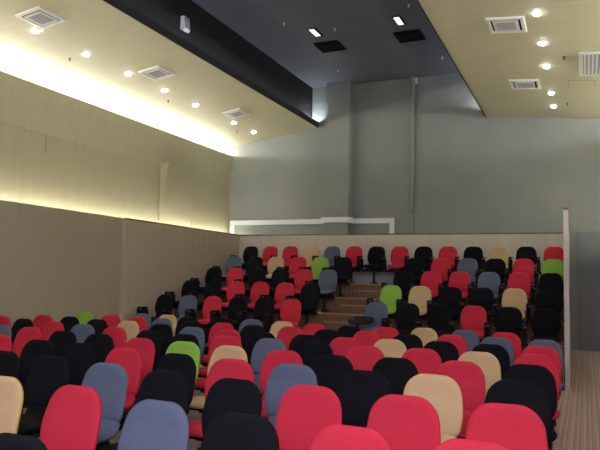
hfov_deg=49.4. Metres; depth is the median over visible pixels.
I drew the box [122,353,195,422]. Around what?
padded chair
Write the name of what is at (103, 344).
padded chair
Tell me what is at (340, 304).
trim
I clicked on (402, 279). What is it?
padded chair
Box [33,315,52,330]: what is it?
padded chair
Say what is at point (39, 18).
grille
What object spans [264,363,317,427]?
padded chair
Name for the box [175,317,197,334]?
padded chair
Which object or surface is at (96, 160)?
wall
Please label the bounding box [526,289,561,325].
padded chair
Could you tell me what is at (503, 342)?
padded chair
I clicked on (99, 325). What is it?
padded chair
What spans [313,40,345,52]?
ceiling vent
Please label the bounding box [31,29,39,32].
recessed light
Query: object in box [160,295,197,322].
padded chair
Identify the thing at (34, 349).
padded chair
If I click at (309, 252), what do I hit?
padded chair
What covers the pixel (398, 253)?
padded chair
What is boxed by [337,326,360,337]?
padded chair
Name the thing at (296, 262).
padded chair
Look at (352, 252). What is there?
padded chair
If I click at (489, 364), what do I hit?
padded chair
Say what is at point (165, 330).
padded chair
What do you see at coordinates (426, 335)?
padded chair
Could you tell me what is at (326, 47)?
grille
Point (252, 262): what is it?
padded chair
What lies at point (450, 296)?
padded chair
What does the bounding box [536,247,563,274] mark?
padded chair
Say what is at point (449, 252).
padded chair
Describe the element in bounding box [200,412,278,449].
padded chair
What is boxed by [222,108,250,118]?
ceiling vent
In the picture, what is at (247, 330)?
padded chair
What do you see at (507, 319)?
padded chair
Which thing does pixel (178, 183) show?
acoustic panel
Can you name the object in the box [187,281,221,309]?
padded chair
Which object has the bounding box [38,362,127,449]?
padded chair
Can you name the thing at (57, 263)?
wall
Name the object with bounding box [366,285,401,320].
padded chair
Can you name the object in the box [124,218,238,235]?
trim
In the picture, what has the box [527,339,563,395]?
padded chair
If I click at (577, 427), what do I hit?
floor
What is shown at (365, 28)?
ceiling
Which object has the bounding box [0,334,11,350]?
padded chair
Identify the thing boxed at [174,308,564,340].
tier
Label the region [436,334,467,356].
padded chair
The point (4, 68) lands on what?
wall
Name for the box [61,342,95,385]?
padded chair
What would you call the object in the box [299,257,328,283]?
padded chair
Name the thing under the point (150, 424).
padded chair
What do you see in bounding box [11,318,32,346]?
padded chair
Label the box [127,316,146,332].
padded chair
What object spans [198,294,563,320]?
tier
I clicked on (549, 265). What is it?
padded chair
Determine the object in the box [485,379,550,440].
padded chair
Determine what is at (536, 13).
recessed light
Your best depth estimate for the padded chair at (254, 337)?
8.04 m
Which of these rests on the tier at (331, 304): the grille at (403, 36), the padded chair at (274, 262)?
the padded chair at (274, 262)
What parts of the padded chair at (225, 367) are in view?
seat, backrest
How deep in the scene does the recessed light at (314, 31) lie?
14.97 m
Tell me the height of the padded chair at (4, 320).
0.896 m
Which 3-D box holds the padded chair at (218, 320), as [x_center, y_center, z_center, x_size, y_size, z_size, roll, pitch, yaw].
[-1.360,1.961,10.565,0.436,0.896,0.540,-1,-5,23]
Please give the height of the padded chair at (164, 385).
0.896 m
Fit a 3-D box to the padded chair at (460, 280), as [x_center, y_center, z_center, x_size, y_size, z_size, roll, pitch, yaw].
[3.006,1.347,12.688,0.584,0.896,0.574,-1,-5,24]
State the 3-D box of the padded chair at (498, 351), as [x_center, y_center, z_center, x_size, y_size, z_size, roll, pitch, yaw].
[1.982,1.732,6.910,0.436,0.896,0.540,-1,-5,23]
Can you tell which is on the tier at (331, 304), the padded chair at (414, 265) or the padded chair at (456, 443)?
the padded chair at (414, 265)
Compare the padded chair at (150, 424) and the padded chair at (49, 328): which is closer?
the padded chair at (150, 424)
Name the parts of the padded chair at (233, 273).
backrest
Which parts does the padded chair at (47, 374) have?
seat, backrest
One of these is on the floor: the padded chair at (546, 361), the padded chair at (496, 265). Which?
the padded chair at (546, 361)
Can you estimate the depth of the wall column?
18.57 m
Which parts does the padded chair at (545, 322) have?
seat, backrest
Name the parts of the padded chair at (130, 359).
backrest, seat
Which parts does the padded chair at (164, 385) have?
seat, backrest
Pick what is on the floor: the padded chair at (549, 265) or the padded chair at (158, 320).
the padded chair at (158, 320)
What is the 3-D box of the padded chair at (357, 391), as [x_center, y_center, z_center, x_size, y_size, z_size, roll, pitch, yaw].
[0.383,1.498,4.564,0.436,0.896,0.540,-1,-5,22]
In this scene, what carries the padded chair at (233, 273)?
on the tier at (319, 318)
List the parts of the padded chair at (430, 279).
backrest, seat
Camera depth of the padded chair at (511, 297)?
11.47 m
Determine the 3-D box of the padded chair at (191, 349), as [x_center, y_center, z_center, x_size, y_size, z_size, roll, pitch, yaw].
[-1.279,1.615,6.420,0.436,0.896,0.540,-1,-5,24]
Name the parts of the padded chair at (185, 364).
seat, backrest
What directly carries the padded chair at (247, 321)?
on the floor
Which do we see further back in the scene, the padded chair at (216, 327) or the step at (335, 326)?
the step at (335, 326)
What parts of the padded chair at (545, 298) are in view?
backrest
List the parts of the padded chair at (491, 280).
backrest, seat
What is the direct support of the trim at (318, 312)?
attached to the tier at (319, 318)
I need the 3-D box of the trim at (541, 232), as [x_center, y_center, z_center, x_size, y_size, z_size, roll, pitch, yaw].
[2.150,0.230,15.966,8.200,0.030,0.120,-1,-5,24]
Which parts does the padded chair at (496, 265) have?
backrest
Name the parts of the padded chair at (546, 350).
backrest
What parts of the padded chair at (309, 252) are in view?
backrest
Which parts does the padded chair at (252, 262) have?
backrest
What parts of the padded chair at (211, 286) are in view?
backrest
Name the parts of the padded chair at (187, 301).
backrest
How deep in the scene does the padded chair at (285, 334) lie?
9.07 m
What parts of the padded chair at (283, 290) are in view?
seat, backrest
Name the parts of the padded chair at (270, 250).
backrest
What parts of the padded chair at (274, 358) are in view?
seat, backrest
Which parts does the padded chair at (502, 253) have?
backrest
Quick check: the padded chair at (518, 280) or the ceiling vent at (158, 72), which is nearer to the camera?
the padded chair at (518, 280)
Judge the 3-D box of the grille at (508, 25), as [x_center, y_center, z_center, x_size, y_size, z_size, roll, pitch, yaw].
[3.421,-3.292,10.832,0.305,0.008,0.340,5,-3,24]
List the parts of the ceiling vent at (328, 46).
panel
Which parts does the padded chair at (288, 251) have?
seat, backrest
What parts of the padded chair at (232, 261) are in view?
backrest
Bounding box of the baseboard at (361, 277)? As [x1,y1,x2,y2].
[243,267,569,288]
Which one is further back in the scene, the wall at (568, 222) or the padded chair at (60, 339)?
the wall at (568, 222)
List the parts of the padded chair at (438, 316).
seat, backrest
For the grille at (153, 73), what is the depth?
13.85 m
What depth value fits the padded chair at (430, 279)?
13.05 m
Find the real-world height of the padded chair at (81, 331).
0.896 m
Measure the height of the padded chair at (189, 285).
0.896 m
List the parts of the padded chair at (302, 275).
seat, backrest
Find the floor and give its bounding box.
[23,350,599,449]
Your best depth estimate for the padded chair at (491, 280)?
12.60 m
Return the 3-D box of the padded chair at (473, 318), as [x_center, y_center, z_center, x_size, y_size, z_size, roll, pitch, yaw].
[2.751,1.776,10.688,0.584,0.896,0.574,-1,-5,24]
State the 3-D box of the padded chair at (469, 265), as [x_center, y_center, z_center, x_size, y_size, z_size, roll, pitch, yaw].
[3.393,1.130,13.580,0.584,0.896,0.574,-1,-5,24]
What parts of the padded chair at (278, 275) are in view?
seat, backrest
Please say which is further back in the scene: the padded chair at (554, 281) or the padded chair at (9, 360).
the padded chair at (554, 281)
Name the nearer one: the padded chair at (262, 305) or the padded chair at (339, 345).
the padded chair at (339, 345)
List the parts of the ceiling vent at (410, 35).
panel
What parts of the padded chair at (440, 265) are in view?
backrest, seat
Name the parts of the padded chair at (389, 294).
backrest, seat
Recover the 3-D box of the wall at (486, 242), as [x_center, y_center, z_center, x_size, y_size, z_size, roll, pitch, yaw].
[2.119,1.585,15.852,8.200,2.690,0.100,-1,-5,24]
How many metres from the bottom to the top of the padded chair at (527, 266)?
0.896 m
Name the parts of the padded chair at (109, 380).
seat, backrest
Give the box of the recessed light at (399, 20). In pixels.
[392,15,405,25]
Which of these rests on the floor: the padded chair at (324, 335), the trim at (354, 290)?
the padded chair at (324, 335)
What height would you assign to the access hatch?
0.047 m
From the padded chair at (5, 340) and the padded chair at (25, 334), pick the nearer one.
the padded chair at (5, 340)
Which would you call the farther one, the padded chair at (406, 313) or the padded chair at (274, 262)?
the padded chair at (274, 262)
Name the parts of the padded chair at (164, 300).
seat, backrest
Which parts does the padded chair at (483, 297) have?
backrest, seat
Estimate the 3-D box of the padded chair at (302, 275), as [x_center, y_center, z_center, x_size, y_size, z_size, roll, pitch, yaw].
[-0.058,1.388,14.026,0.584,0.896,0.574,-1,-5,24]
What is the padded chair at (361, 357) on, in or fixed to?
on the floor
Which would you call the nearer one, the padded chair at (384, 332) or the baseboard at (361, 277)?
the padded chair at (384, 332)
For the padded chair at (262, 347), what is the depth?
7.18 m
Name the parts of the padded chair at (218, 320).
backrest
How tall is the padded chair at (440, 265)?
0.896 m
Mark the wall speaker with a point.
(185, 22)
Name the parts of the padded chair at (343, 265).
leg, backrest, seat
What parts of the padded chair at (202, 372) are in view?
seat, backrest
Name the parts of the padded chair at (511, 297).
backrest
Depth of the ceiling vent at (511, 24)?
10.77 m
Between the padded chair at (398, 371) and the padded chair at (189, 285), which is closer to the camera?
the padded chair at (398, 371)
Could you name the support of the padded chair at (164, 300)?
on the tier at (563, 373)
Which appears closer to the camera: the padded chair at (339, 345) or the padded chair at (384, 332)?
the padded chair at (339, 345)
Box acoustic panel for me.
[159,162,198,224]
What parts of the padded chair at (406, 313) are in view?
seat, backrest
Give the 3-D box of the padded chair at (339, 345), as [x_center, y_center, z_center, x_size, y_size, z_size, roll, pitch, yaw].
[0.441,1.732,7.332,0.436,0.896,0.540,-1,-5,21]
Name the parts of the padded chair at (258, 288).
seat, backrest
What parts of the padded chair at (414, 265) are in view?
backrest, seat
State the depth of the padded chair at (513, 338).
8.88 m
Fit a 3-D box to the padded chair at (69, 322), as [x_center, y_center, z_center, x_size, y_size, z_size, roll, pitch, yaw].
[-3.678,1.853,9.924,0.436,0.896,0.540,-1,-5,24]
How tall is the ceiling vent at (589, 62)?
0.106 m
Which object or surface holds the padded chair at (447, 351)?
on the floor
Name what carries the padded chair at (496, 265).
on the tier at (331, 304)
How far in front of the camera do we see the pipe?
17.93 m
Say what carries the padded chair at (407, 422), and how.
on the floor
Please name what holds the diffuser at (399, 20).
attached to the recessed light at (399, 20)
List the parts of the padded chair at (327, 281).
leg, seat, backrest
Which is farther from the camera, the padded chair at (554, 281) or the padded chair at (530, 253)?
the padded chair at (530, 253)
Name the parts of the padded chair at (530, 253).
backrest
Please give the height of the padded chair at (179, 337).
0.896 m
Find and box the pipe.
[410,77,417,232]
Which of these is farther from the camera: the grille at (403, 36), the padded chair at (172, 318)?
the grille at (403, 36)
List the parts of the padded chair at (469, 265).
backrest, seat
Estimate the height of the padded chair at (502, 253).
0.896 m
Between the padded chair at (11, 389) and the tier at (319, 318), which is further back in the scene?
the tier at (319, 318)
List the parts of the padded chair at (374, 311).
seat, backrest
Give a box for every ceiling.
[0,0,316,148]
[192,0,458,87]
[418,0,599,117]
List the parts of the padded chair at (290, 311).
seat, backrest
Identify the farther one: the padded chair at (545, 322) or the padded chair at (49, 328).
the padded chair at (545, 322)
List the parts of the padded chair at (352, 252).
backrest, seat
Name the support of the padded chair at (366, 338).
on the floor
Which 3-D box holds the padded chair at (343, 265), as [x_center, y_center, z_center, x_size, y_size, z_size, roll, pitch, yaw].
[0.848,1.164,14.691,0.584,0.896,0.574,-1,-5,24]
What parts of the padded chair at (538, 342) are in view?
backrest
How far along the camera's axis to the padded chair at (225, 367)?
5.26 m
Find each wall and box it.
[0,64,224,152]
[0,71,232,232]
[0,200,123,327]
[120,0,312,117]
[123,220,238,320]
[225,73,599,349]
[239,234,570,357]
[568,222,569,318]
[576,233,599,351]
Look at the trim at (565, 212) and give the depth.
9.79 m
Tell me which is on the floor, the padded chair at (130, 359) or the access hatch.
the padded chair at (130, 359)
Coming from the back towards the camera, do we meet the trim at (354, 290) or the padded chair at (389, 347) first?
the trim at (354, 290)
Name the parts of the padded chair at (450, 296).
backrest, seat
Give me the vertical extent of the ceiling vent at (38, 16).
0.106 m
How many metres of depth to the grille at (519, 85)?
14.00 m
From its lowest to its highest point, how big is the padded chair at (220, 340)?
0.896 m
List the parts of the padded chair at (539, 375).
backrest, seat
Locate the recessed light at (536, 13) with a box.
[532,11,541,15]
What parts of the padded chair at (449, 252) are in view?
backrest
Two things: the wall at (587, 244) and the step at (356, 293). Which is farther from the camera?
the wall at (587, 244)
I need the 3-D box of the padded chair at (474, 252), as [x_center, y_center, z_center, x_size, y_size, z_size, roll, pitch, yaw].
[3.743,0.909,14.444,0.584,0.896,0.574,-1,-5,24]
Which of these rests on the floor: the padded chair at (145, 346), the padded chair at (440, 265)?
the padded chair at (145, 346)
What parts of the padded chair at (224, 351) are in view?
seat, backrest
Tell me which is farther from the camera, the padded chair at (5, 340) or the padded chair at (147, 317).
the padded chair at (147, 317)
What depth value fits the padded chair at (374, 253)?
15.44 m
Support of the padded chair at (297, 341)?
on the floor
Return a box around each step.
[323,320,392,329]
[340,304,365,312]
[354,290,379,297]
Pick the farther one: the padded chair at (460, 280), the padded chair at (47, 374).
the padded chair at (460, 280)
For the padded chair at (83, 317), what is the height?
0.896 m
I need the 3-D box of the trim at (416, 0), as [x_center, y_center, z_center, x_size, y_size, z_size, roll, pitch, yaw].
[0.634,-3.855,7.481,0.020,0.180,21.500,-1,-5,24]
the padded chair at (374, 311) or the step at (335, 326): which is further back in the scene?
the step at (335, 326)
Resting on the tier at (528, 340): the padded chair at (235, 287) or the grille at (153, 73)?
the padded chair at (235, 287)
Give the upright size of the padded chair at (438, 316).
0.896 m
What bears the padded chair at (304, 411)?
on the floor
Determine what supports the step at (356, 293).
on the tier at (331, 304)
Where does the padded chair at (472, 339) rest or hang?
on the floor
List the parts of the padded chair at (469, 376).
backrest, seat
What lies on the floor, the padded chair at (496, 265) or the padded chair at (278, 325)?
the padded chair at (278, 325)
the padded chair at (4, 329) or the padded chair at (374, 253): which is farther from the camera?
the padded chair at (374, 253)
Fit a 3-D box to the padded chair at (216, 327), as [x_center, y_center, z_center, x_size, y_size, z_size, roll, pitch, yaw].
[-1.227,1.860,9.322,0.436,0.896,0.540,-1,-5,25]
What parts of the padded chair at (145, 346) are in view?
backrest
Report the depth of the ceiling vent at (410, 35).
15.03 m
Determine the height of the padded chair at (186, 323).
0.896 m
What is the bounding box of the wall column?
[324,81,353,233]
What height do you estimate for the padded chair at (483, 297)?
0.896 m
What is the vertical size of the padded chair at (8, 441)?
0.896 m
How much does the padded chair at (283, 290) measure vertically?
0.896 m
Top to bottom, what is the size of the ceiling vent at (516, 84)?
0.081 m
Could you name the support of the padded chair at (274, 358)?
on the floor
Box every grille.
[29,13,53,24]
[148,70,165,77]
[185,17,189,29]
[230,112,243,116]
[322,44,337,50]
[401,34,417,39]
[496,22,516,30]
[517,83,532,87]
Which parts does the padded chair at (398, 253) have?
seat, backrest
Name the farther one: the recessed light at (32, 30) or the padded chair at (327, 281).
the padded chair at (327, 281)
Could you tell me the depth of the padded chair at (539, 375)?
5.32 m
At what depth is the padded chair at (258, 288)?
13.50 m
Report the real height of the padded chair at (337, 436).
0.896 m
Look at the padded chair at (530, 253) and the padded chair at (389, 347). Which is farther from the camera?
the padded chair at (530, 253)
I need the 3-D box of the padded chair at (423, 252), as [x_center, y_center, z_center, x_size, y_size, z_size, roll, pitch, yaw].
[2.711,0.923,14.895,0.584,0.896,0.574,-1,-5,24]
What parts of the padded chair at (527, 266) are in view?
backrest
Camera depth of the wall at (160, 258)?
14.45 m
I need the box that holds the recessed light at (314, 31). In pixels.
[308,28,322,36]
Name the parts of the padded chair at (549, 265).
backrest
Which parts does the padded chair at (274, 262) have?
backrest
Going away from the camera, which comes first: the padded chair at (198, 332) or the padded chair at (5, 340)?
the padded chair at (5, 340)
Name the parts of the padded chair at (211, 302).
seat, leg, backrest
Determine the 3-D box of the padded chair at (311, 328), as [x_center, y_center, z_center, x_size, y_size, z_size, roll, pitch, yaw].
[0.125,1.915,9.612,0.436,0.896,0.540,-1,-5,22]
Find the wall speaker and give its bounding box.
[180,16,189,32]
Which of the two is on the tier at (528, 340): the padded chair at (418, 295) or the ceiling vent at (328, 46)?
the padded chair at (418, 295)
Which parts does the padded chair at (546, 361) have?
backrest, seat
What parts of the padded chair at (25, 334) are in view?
backrest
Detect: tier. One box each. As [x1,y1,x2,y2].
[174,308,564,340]
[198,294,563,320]
[203,326,564,363]
[203,343,564,390]
[221,281,569,303]
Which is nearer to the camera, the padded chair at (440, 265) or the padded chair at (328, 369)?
the padded chair at (328, 369)
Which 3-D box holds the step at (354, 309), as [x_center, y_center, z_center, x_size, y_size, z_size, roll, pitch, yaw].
[1.516,1.769,13.704,1.330,0.154,0.309,-1,-5,24]
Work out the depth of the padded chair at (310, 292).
13.01 m
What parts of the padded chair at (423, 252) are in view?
backrest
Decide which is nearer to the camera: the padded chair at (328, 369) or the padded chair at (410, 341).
the padded chair at (328, 369)
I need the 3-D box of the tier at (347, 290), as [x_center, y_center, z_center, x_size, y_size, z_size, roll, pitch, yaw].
[1.894,1.615,15.317,8.195,0.450,1.050,-1,-5,24]
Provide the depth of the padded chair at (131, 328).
9.44 m
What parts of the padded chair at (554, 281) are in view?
backrest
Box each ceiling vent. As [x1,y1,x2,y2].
[15,6,66,28]
[138,65,175,80]
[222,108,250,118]
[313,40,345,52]
[393,29,425,42]
[485,16,526,33]
[509,79,540,89]
[578,51,599,75]
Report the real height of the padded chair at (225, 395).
0.896 m
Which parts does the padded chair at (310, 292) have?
seat, backrest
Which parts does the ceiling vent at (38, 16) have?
panel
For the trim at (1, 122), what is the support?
attached to the wall at (96, 160)
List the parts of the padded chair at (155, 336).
backrest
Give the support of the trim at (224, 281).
attached to the tier at (347, 290)
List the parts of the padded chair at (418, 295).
backrest, seat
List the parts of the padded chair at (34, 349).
seat, backrest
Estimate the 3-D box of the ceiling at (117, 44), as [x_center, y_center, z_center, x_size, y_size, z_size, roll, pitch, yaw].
[-5.217,-3.580,10.017,3.150,0.525,21.500,-1,-5,24]
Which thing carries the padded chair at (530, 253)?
on the tier at (347, 290)
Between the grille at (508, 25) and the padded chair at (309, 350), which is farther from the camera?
the grille at (508, 25)
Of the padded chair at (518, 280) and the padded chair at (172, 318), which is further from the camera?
the padded chair at (518, 280)
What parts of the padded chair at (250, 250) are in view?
backrest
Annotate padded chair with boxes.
[0,316,10,326]
[0,324,11,337]
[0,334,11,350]
[0,350,19,378]
[0,376,23,433]
[0,433,47,449]
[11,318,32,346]
[12,327,41,380]
[17,355,69,437]
[18,339,54,414]
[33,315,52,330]
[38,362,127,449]
[40,385,101,449]
[41,321,63,339]
[48,330,76,356]
[60,316,78,330]
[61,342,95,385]
[71,324,94,342]
[76,312,93,323]
[84,333,113,362]
[87,319,107,333]
[99,369,189,449]
[102,315,120,326]
[102,327,126,348]
[105,347,141,441]
[117,321,138,342]
[117,399,188,449]
[119,338,154,429]
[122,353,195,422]
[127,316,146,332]
[128,330,162,410]
[135,313,150,329]
[136,294,173,323]
[149,324,172,357]
[150,318,171,327]
[159,315,176,335]
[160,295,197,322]
[165,280,198,308]
[166,341,199,388]
[167,334,198,348]
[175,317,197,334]
[178,321,202,333]
[179,327,204,365]
[185,296,221,342]
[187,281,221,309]
[189,345,247,449]
[189,358,253,440]
[190,268,221,293]
[194,335,241,392]
[198,329,240,377]
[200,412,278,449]
[201,323,233,366]
[201,378,261,436]
[203,317,233,354]
[210,281,244,310]
[210,297,247,329]
[212,256,241,280]
[212,268,243,294]
[230,246,257,274]
[233,257,262,286]
[234,268,265,301]
[235,282,268,311]
[236,298,273,331]
[238,319,262,333]
[240,325,264,349]
[245,332,275,363]
[250,246,277,274]
[250,338,286,396]
[255,257,283,288]
[257,269,288,304]
[259,349,302,419]
[260,283,293,320]
[264,299,301,331]
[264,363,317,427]
[269,321,293,337]
[270,246,297,270]
[275,384,341,449]
[276,257,305,288]
[276,326,302,349]
[281,269,312,302]
[285,283,319,329]
[288,334,319,352]
[291,246,318,269]
[298,341,333,366]
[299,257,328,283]
[302,323,325,334]
[305,269,336,311]
[309,424,391,449]
[310,354,353,392]
[312,246,339,269]
[314,329,340,343]
[322,257,351,296]
[329,337,360,356]
[334,246,361,282]
[335,370,391,427]
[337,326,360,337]
[346,345,383,370]
[348,302,387,330]
[353,331,381,345]
[357,246,384,283]
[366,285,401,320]
[366,394,440,449]
[372,357,417,394]
[374,339,406,357]
[375,327,398,338]
[380,246,408,271]
[381,303,419,333]
[382,271,413,301]
[393,334,422,349]
[394,258,424,285]
[396,286,430,319]
[401,348,441,373]
[403,374,462,442]
[404,246,432,271]
[409,271,441,301]
[411,328,437,346]
[414,304,452,337]
[421,258,450,286]
[423,341,458,363]
[427,287,461,321]
[429,246,457,282]
[434,438,508,449]
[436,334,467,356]
[436,360,485,438]
[438,271,470,316]
[447,258,477,300]
[448,306,486,341]
[451,330,479,350]
[455,246,482,272]
[457,351,500,397]
[459,287,493,322]
[465,403,547,449]
[468,272,500,317]
[472,344,509,379]
[475,258,505,299]
[480,337,513,366]
[481,247,509,272]
[484,307,522,344]
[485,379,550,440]
[492,288,526,323]
[492,332,521,360]
[498,272,531,303]
[502,364,556,449]
[504,259,534,287]
[508,247,536,273]
[513,353,559,426]
[521,308,559,346]
[521,345,561,408]
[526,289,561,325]
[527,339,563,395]
[530,273,563,306]
[534,259,563,289]
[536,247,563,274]
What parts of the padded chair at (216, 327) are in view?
seat, backrest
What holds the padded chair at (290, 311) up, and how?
on the tier at (563, 373)
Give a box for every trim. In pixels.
[1,122,46,152]
[103,0,317,127]
[119,219,127,321]
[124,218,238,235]
[224,281,538,289]
[239,232,562,235]
[318,312,563,324]
[323,321,365,324]
[335,297,501,303]
[340,304,366,306]
[354,290,380,291]
[416,0,486,117]
[563,210,569,390]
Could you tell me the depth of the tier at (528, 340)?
11.09 m
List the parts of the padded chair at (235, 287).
seat, backrest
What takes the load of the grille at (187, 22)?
attached to the wall speaker
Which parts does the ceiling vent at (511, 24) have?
panel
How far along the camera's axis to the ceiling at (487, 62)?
12.04 m
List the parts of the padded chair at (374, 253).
seat, backrest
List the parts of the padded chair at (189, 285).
backrest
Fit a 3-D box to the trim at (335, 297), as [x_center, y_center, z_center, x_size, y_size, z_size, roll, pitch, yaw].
[1.317,1.578,13.992,8.180,0.032,0.047,-1,-5,24]
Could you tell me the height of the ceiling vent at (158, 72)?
0.106 m
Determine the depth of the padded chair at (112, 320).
10.82 m
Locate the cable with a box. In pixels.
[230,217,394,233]
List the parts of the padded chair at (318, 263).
seat, backrest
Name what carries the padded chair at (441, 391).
on the floor
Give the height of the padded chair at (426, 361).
0.896 m
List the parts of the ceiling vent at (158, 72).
panel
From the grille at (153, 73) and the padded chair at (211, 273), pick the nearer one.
the grille at (153, 73)
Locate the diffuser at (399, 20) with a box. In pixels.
[394,17,403,24]
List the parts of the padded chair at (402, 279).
backrest, seat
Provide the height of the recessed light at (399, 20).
0.017 m
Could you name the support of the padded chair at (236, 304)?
on the tier at (563, 373)
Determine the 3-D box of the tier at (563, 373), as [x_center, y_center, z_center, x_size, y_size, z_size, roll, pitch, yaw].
[0.343,2.403,11.742,8.195,0.290,0.920,-1,-5,24]
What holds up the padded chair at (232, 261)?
on the tier at (331, 304)
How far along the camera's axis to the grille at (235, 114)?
17.09 m
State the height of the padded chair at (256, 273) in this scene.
0.896 m
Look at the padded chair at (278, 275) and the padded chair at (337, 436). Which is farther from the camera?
the padded chair at (278, 275)
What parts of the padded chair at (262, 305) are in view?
seat, backrest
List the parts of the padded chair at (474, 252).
backrest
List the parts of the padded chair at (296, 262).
seat, backrest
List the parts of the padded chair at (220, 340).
seat, backrest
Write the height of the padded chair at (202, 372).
0.896 m
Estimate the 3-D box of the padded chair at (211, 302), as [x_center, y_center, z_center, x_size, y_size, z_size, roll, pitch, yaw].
[-1.867,1.837,12.704,0.584,0.896,0.574,-1,-5,24]
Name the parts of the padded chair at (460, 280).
backrest, seat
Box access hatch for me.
[568,80,594,86]
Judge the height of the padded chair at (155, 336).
0.896 m
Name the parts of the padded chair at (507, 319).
backrest, seat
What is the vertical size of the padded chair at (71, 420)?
0.896 m
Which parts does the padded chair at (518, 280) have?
backrest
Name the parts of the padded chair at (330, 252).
seat, backrest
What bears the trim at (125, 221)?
attached to the wall at (160, 258)
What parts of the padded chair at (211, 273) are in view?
backrest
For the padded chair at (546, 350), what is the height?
0.896 m
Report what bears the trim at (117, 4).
attached to the wall at (207, 33)
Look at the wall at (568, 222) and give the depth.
11.65 m
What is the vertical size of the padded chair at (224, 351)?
0.896 m
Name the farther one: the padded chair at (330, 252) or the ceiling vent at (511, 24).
the padded chair at (330, 252)
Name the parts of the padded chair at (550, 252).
backrest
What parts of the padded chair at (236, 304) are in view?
seat, backrest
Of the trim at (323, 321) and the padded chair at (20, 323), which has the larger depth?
the trim at (323, 321)
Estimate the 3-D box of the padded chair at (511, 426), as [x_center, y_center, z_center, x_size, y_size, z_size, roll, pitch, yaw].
[1.040,1.411,3.342,0.436,0.896,0.540,-1,-5,21]
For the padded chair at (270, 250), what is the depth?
16.62 m
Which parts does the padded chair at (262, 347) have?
seat, backrest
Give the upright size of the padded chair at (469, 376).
0.896 m
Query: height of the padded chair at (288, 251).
0.896 m
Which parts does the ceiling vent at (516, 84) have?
panel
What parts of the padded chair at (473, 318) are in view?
backrest, seat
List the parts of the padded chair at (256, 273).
seat, backrest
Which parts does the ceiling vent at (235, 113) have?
panel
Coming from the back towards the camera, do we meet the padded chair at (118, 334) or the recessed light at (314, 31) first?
the recessed light at (314, 31)
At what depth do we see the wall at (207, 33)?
14.73 m
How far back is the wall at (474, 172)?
17.77 m

